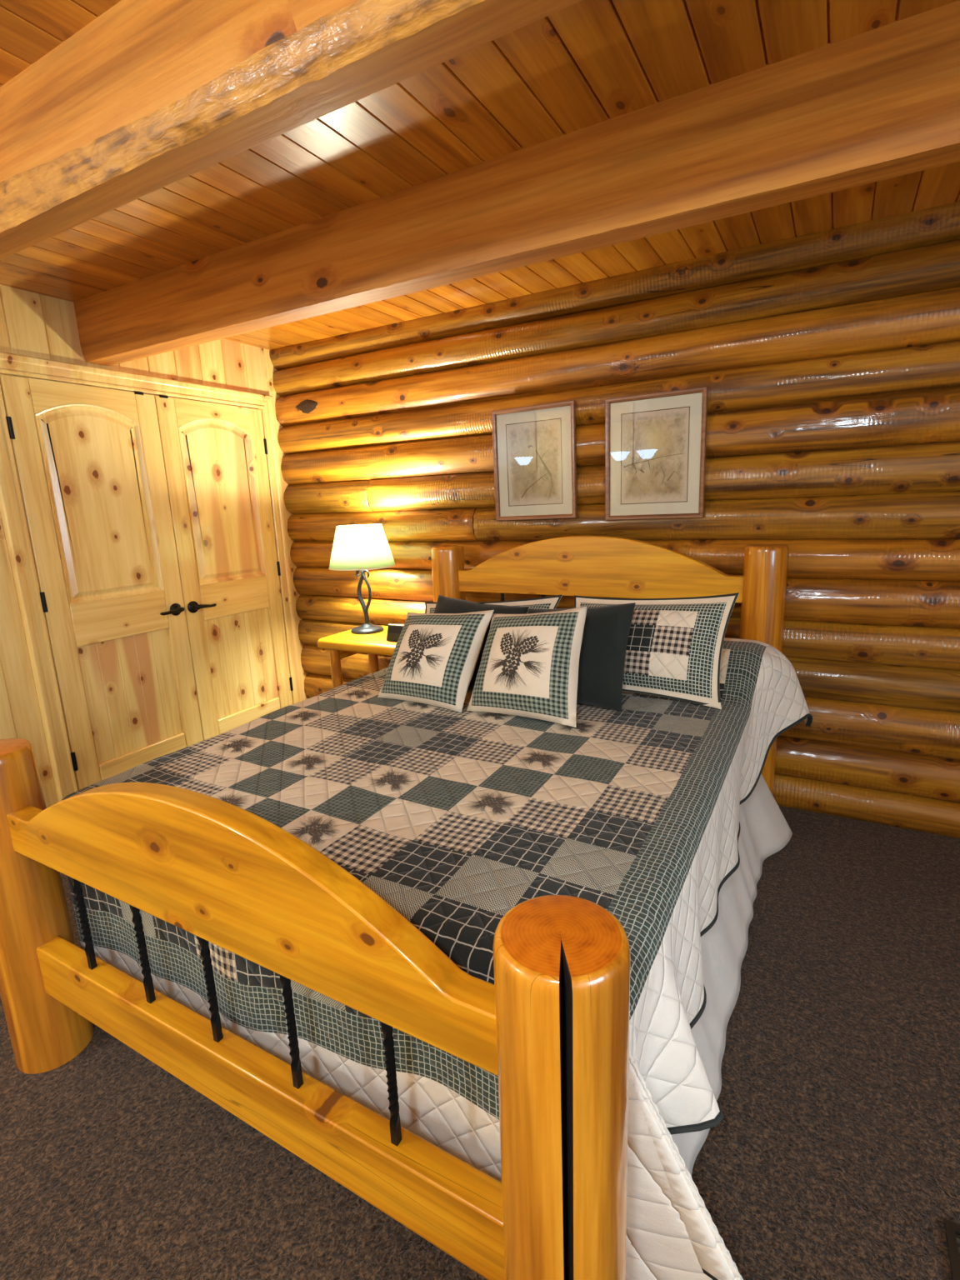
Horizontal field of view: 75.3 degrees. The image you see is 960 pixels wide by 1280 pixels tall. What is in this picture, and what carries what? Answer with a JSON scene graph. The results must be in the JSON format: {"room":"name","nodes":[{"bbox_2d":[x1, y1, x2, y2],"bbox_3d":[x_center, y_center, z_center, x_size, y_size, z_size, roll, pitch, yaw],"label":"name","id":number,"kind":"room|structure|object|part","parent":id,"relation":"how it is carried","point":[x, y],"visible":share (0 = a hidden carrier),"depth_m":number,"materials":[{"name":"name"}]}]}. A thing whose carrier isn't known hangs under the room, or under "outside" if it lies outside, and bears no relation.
{"room":"bedroom","nodes":[
{"label":"bedroom","id":0,"kind":"room"},
{"bbox_2d":[0,284,308,807],"bbox_3d":[-2.586,-0.056,1.800,0.120,2.370,5.950,5,14,29],"label":"wall","id":1,"kind":"structure","parent":0,"point":[32,324],"depth_m":2.79,"materials":[{"name":"brown wood"}]},
{"bbox_2d":[0,658,17,739],"bbox_3d":[-2.078,-0.155,2.552,0.022,2.200,0.108,5,14,29],"label":"trim","id":2,"kind":"structure","parent":1,"relation":"attached to","point":[7,730],"depth_m":2.67,"materials":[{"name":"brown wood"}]},
{"bbox_2d":[0,374,203,789],"bbox_3d":[-1.762,-0.192,3.062,0.082,2.004,0.696,5,14,29],"label":"door","id":3,"kind":"structure","parent":1,"relation":"in","point":[89,462],"depth_m":3.01,"materials":[{"name":"brown wood"}]},
{"bbox_3d":[-1.819,-1.096,2.881,0.018,0.150,0.474,5,14,29],"label":"rail","id":4,"kind":"part","parent":3,"relation":"part of","materials":[{"name":"brown wood"}]},
{"bbox_3d":[-1.801,-0.650,2.979,0.016,0.900,0.474,5,14,29],"label":"panel","id":5,"kind":"part","parent":3,"relation":"part of","materials":[{"name":"brown wood"}]},
{"bbox_3d":[-1.781,-0.113,3.098,0.018,0.200,0.474,5,14,29],"label":"lock rail","id":6,"kind":"part","parent":3,"relation":"part of","materials":[{"name":"brown wood"}]},
{"bbox_3d":[-1.772,0.272,3.186,0.004,0.590,0.474,5,14,29],"label":"panel","id":7,"kind":"part","parent":3,"relation":"part of","materials":[{"name":"brown wood"}]},
{"bbox_3d":[-1.686,-1.220,3.078,0.008,0.012,0.044,5,14,29],"label":"catch plate","id":8,"kind":"part","parent":3,"relation":"part of","materials":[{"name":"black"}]},
{"bbox_3d":[-1.750,0.671,3.271,0.018,0.228,0.474,5,14,29],"label":"rail","id":9,"kind":"part","parent":3,"relation":"part of","materials":[{"name":"brown wood"}]},
{"bbox_3d":[-1.617,-0.151,3.272,0.026,0.027,0.131,5,14,29],"label":"lever","id":10,"kind":"part","parent":3,"relation":"part of","materials":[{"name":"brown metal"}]},
{"bbox_3d":[-1.612,-0.162,3.327,0.048,0.066,0.066,5,14,29],"label":"handle","id":11,"kind":"part","parent":3,"relation":"part of","materials":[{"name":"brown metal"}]},
{"bbox_2d":[0,351,303,801],"bbox_3d":[-1.612,-0.302,3.361,0.030,2.102,1.554,5,14,29],"label":"trim","id":12,"kind":"structure","parent":1,"relation":"attached to","point":[12,508],"depth_m":2.84,"materials":[{"name":"brown wood"}]},
{"bbox_2d":[154,395,293,739],"bbox_3d":[-1.421,-0.336,3.654,0.082,2.004,0.696,5,14,29],"label":"door","id":13,"kind":"structure","parent":1,"relation":"in","point":[214,454],"depth_m":3.61,"materials":[{"name":"brown wood"}]},
{"bbox_3d":[-1.621,-1.247,3.191,0.008,0.012,0.044,5,14,29],"label":"catch plate","id":14,"kind":"part","parent":13,"relation":"part of","materials":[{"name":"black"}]},
{"bbox_3d":[-1.560,-0.180,3.417,0.048,0.066,0.066,5,14,29],"label":"handle","id":15,"kind":"part","parent":13,"relation":"part of","materials":[{"name":"brown metal"}]},
{"bbox_3d":[-1.515,-0.190,3.450,0.026,0.027,0.131,5,14,29],"label":"lever","id":16,"kind":"part","parent":13,"relation":"part of","materials":[{"name":"brown metal"}]},
{"bbox_3d":[-1.483,-1.238,3.465,0.018,0.150,0.474,5,14,29],"label":"rail","id":17,"kind":"part","parent":13,"relation":"part of","materials":[{"name":"brown wood"}]},
{"bbox_3d":[-1.465,-0.792,3.563,0.016,0.900,0.474,5,14,29],"label":"panel","id":18,"kind":"part","parent":13,"relation":"part of","materials":[{"name":"brown wood"}]},
{"bbox_3d":[-1.445,-0.255,3.682,0.018,0.200,0.474,5,14,29],"label":"lock rail","id":19,"kind":"part","parent":13,"relation":"part of","materials":[{"name":"brown wood"}]},
{"bbox_3d":[-1.436,0.130,3.770,0.004,0.590,0.474,5,14,29],"label":"panel","id":20,"kind":"part","parent":13,"relation":"part of","materials":[{"name":"brown wood"}]},
{"bbox_3d":[-1.414,0.529,3.855,0.018,0.228,0.474,5,14,29],"label":"rail","id":21,"kind":"part","parent":13,"relation":"part of","materials":[{"name":"brown wood"}]},
{"bbox_2d":[0,805,959,1279],"bbox_3d":[-0.222,1.311,0.830,5.800,0.060,5.850,5,14,29],"label":"floor","id":22,"kind":"structure","parent":0,"point":[833,1153],"depth_m":1.42,"materials":[{"name":"brown carpet"}]},
{"bbox_2d":[317,625,397,689],"bbox_3d":[-0.536,0.323,3.545,0.550,0.722,0.445,5,14,29],"label":"nightstand","id":23,"kind":"object","parent":22,"relation":"on","point":[349,643],"visible":0.27,"depth_m":3.40,"materials":[{"name":"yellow wood"}]},
{"bbox_3d":[-0.796,0.363,3.524,0.063,0.673,0.061,5,14,29],"label":"leg","id":24,"kind":"part","parent":23,"relation":"part of","materials":[{"name":"brown wood"}]},
{"bbox_2d":[328,524,395,634],"bbox_3d":[-0.657,-0.343,3.514,0.373,0.600,0.373,5,14,29],"label":"table lamp","id":25,"kind":"object","parent":23,"relation":"on","point":[362,547],"visible":1,"depth_m":3.36,"materials":[{"name":"white fabric"}]},
{"bbox_3d":[-0.664,-0.523,3.475,0.368,0.224,0.368,5,14,29],"label":"lamp shade","id":26,"kind":"part","parent":25,"relation":"part of","materials":[{"name":"white fabric"}]},
{"bbox_3d":[-0.656,-0.246,3.536,0.098,0.332,0.029,5,14,29],"label":"stem","id":27,"kind":"part","parent":25,"relation":"part of","materials":[{"name":"grey metal"}]},
{"bbox_3d":[-0.637,0.296,3.800,0.063,0.673,0.061,5,14,29],"label":"leg","id":28,"kind":"part","parent":23,"relation":"part of","materials":[{"name":"brown wood"}]},
{"bbox_2d":[386,623,404,641],"bbox_3d":[-0.417,-0.043,3.301,0.130,0.086,0.112,5,14,29],"label":"alarm clock","id":29,"kind":"object","parent":23,"relation":"on","point":[394,630],"visible":0.56,"depth_m":3.27,"materials":[{"name":"black plastic"}]},
{"bbox_3d":[-0.429,-0.077,3.273,0.120,0.006,0.016,5,14,29],"label":"panel","id":30,"kind":"part","parent":29,"relation":"part of","materials":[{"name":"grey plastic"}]},
{"bbox_2d":[0,535,789,1279],"bbox_3d":[-0.006,0.345,2.125,1.719,1.250,2.325,5,14,29],"label":"bed","id":31,"kind":"object","parent":22,"relation":"on","point":[552,1024],"visible":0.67,"depth_m":1.08,"materials":[{"name":"brown wood"}]},
{"bbox_3d":[-1.189,0.694,1.629,0.180,0.873,0.180,5,14,29],"label":"footboard post","id":32,"kind":"part","parent":31,"relation":"part of","materials":[{"name":"brown wood"}]},
{"bbox_3d":[-0.544,0.428,1.192,1.440,0.275,0.055,5,14,29],"label":"footboard panel","id":33,"kind":"part","parent":31,"relation":"part of","materials":[{"name":"brown wood"}]},
{"bbox_3d":[-0.522,0.893,1.292,1.430,0.136,0.055,5,14,29],"label":"rail","id":34,"kind":"part","parent":31,"relation":"part of","materials":[{"name":"brown wood"}]},
{"bbox_3d":[-0.150,0.092,3.411,0.180,1.201,0.180,5,14,29],"label":"headboard post","id":35,"kind":"part","parent":31,"relation":"part of","materials":[{"name":"brown wood"}]},
{"bbox_3d":[0.121,0.804,0.901,0.178,0.873,0.179,5,14,29],"label":"footboard post","id":36,"kind":"part","parent":31,"relation":"part of","materials":[{"name":"brown wood"}]},
{"bbox_3d":[0.493,-0.348,2.931,1.450,0.282,0.055,5,14,29],"label":"headboard panel","id":37,"kind":"part","parent":31,"relation":"part of","materials":[{"name":"brown wood"}]},
{"bbox_2d":[671,774,792,1175],"bbox_3d":[0.107,0.754,2.209,1.717,0.393,1.860,5,14,29],"label":"bed skirt","id":38,"kind":"object","parent":31,"relation":"hanging from","point":[765,831],"visible":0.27,"depth_m":1.86,"materials":[{"name":"white fabric"}]},
{"bbox_3d":[1.191,0.202,2.666,0.176,1.206,0.176,5,14,29],"label":"headboard post","id":39,"kind":"part","parent":31,"relation":"part of","materials":[{"name":"brown wood"}]},
{"bbox_2d":[944,1218,959,1279],"bbox_3d":[0.923,1.184,1.043,0.198,0.008,0.322,5,14,29],"label":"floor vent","id":40,"kind":"object","parent":22,"relation":"in","point":[952,1229],"visible":1,"depth_m":1.18,"materials":[{"name":"brown metal"}]},
{"bbox_2d":[955,1234,959,1259],"bbox_3d":[0.923,1.183,1.044,0.168,0.007,0.274,5,14,29],"label":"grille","id":41,"kind":"object","parent":40,"relation":"attached to","point":[957,1237],"depth_m":1.18,"materials":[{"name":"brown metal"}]},
{"bbox_2d":[0,0,959,349],"bbox_3d":[-0.314,-1.055,0.307,6.000,0.050,5.850,5,14,29],"label":"ceiling","id":42,"kind":"structure","parent":0,"point":[581,65],"depth_m":1.69,"materials":[{"name":"brown wood"}]},
{"bbox_2d":[0,0,582,259],"bbox_3d":[0.122,-1.038,0.827,5.400,0.261,0.120,5,14,29],"label":"ceiling beam","id":43,"kind":"structure","parent":42,"relation":"attached to","point":[148,96],"depth_m":1.16,"materials":[{"name":"brown wood"}]},
{"bbox_2d":[73,0,959,365],"bbox_3d":[0.556,-1.221,1.582,5.400,0.261,0.130,5,14,29],"label":"ceiling beam","id":44,"kind":"structure","parent":42,"relation":"attached to","point":[882,102],"depth_m":1.66,"materials":[{"name":"brown wood"}]},
{"bbox_2d":[269,200,959,838],"bbox_3d":[1.080,-0.459,2.907,5.800,2.445,0.326,5,14,29],"label":"wall","id":45,"kind":"structure","parent":0,"point":[828,361],"depth_m":2.65,"materials":[{"name":"brown wood"}]},
{"bbox_2d":[491,400,577,520],"bbox_3d":[0.266,-0.873,3.083,0.446,0.548,0.022,5,14,29],"label":"framed print","id":46,"kind":"object","parent":45,"relation":"attached to","point":[535,450],"visible":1,"depth_m":3.08,"materials":[{"name":"beige paper"}]},
{"bbox_2d":[605,386,708,520],"bbox_3d":[0.781,-0.821,2.799,0.448,0.548,0.022,5,14,29],"label":"framed print","id":47,"kind":"object","parent":45,"relation":"attached to","point":[656,442],"visible":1,"depth_m":2.80,"materials":[{"name":"beige paper"}]},
{"bbox_3d":[0.023,0.459,2.186,1.440,0.260,1.940,5,14,29],"label":"mattress","id":48,"kind":"object","parent":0,"visible":0},
{"bbox_2d":[60,637,812,1279],"bbox_3d":[0.078,0.540,2.113,1.818,0.845,1.951,5,14,29],"label":"patchwork quilt","id":49,"kind":"object","parent":48,"relation":"on","point":[457,821],"visible":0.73,"depth_m":1.42,"materials":[{"name":"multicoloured fabric"}]},
{"bbox_2d":[217,793,246,807],"bbox_3d":[-0.646,0.415,1.580,0.130,0.004,0.125,5,14,29],"label":"print","id":50,"kind":"object","parent":49,"relation":"attached to","point":[239,800],"depth_m":1.61,"materials":[{"name":"brown fabric"}]},
{"bbox_2d":[214,737,255,753],"bbox_3d":[-0.772,0.334,1.978,0.130,0.005,0.122,5,14,29],"label":"print","id":51,"kind":"object","parent":49,"relation":"attached to","point":[231,745],"depth_m":1.98,"materials":[{"name":"brown fabric"}]},
{"bbox_2d":[286,710,317,721],"bbox_3d":[-0.628,0.270,2.225,0.130,0.003,0.117,4,14,26],"label":"print","id":52,"kind":"object","parent":49,"relation":"attached to","point":[296,715],"depth_m":2.22,"materials":[{"name":"brown fabric"}]},
{"bbox_2d":[284,753,328,770],"bbox_3d":[-0.505,0.357,1.831,0.131,0.004,0.124,4,14,25],"label":"print","id":53,"kind":"object","parent":49,"relation":"attached to","point":[298,762],"depth_m":1.82,"materials":[{"name":"brown fabric"}]},
{"bbox_2d":[290,815,340,844],"bbox_3d":[-0.380,0.438,1.433,0.128,0.003,0.124,3,14,24],"label":"print","id":54,"kind":"object","parent":49,"relation":"attached to","point":[312,830],"depth_m":1.44,"materials":[{"name":"brown fabric"}]},
{"bbox_2d":[342,689,371,699],"bbox_3d":[-0.485,0.214,2.475,0.129,0.003,0.122,5,14,29],"label":"print","id":55,"kind":"object","parent":49,"relation":"attached to","point":[349,693],"depth_m":2.47,"materials":[{"name":"brown fabric"}]},
{"bbox_2d":[368,768,410,790],"bbox_3d":[-0.237,0.378,1.681,0.128,0.005,0.122,5,14,29],"label":"print","id":56,"kind":"object","parent":49,"relation":"attached to","point":[382,779],"depth_m":1.68,"materials":[{"name":"brown fabric"}]},
{"bbox_2d":[405,701,432,709],"bbox_3d":[-0.218,0.236,2.327,0.130,0.003,0.123,5,14,29],"label":"print","id":57,"kind":"object","parent":49,"relation":"attached to","point":[408,705],"depth_m":2.30,"materials":[{"name":"brown fabric"}]},
{"bbox_2d":[377,610,494,712],"bbox_3d":[-0.173,0.059,2.316,0.445,0.347,0.220,5,14,29],"label":"throw pillow","id":58,"kind":"object","parent":49,"relation":"on","point":[434,659],"visible":1,"depth_m":2.23,"materials":[{"name":"fabric"}]},
{"bbox_2d":[397,626,448,679],"bbox_3d":[-0.207,0.048,2.258,0.230,0.184,0.091,5,14,29],"label":"print","id":59,"kind":"object","parent":58,"relation":"attached to","point":[422,652],"depth_m":2.24,"materials":[{"name":"brown fabric"}]},
{"bbox_2d":[434,595,529,689],"bbox_3d":[-0.053,0.011,2.498,0.490,0.347,0.204,5,14,29],"label":"square pillow","id":60,"kind":"object","parent":49,"relation":"on","point":[444,604],"visible":0.2,"depth_m":2.47,"materials":[{"name":"black fabric"}]},
{"bbox_2d":[468,790,513,814],"bbox_3d":[0.030,0.401,1.535,0.126,0.002,0.123,5,14,29],"label":"print","id":61,"kind":"object","parent":49,"relation":"attached to","point":[480,802],"depth_m":1.53,"materials":[{"name":"brown fabric"}]},
{"bbox_2d":[476,712,509,719],"bbox_3d":[0.048,0.260,2.179,0.129,0.004,0.118,5,14,29],"label":"print","id":62,"kind":"object","parent":49,"relation":"attached to","point":[480,716],"depth_m":2.16,"materials":[{"name":"brown fabric"}]},
{"bbox_2d":[425,595,562,613],"bbox_3d":[0.008,-0.031,2.653,0.690,0.336,0.183,5,14,29],"label":"pillow sham","id":63,"kind":"object","parent":49,"relation":"on","point":[546,602],"visible":0.09,"depth_m":2.57,"materials":[{"name":"grey fabric"}]},
{"bbox_2d":[466,606,587,727],"bbox_3d":[0.161,0.073,2.126,0.423,0.371,0.221,5,14,29],"label":"throw pillow","id":64,"kind":"object","parent":49,"relation":"on","point":[528,667],"visible":1,"depth_m":2.05,"materials":[{"name":"fabric"}]},
{"bbox_2d":[489,630,549,690],"bbox_3d":[0.126,0.066,2.072,0.224,0.195,0.094,5,14,29],"label":"print","id":65,"kind":"object","parent":64,"relation":"attached to","point":[519,660],"depth_m":2.06,"materials":[{"name":"brown fabric"}]},
{"bbox_2d":[518,750,560,767],"bbox_3d":[0.171,0.340,1.782,0.130,0.004,0.123,5,14,29],"label":"print","id":66,"kind":"object","parent":49,"relation":"attached to","point":[527,758],"depth_m":1.78,"materials":[{"name":"brown fabric"}]},
{"bbox_2d":[559,720,595,733],"bbox_3d":[0.316,0.281,2.030,0.130,0.005,0.124,5,14,29],"label":"print","id":67,"kind":"object","parent":49,"relation":"attached to","point":[582,726],"depth_m":2.02,"materials":[{"name":"brown fabric"}]},
{"bbox_2d":[526,602,635,711],"bbox_3d":[0.319,0.041,2.253,0.450,0.356,0.186,5,14,29],"label":"square pillow","id":68,"kind":"object","parent":49,"relation":"on","point":[607,628],"visible":0.51,"depth_m":2.15,"materials":[{"name":"black fabric"}]},
{"bbox_2d":[574,592,739,709],"bbox_3d":[0.585,0.010,2.280,0.640,0.382,0.185,6,15,34],"label":"pillow sham","id":69,"kind":"object","parent":49,"relation":"on","point":[674,646],"visible":0.68,"depth_m":2.16,"materials":[{"name":"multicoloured quilted patchwork cotton"}]}
]}

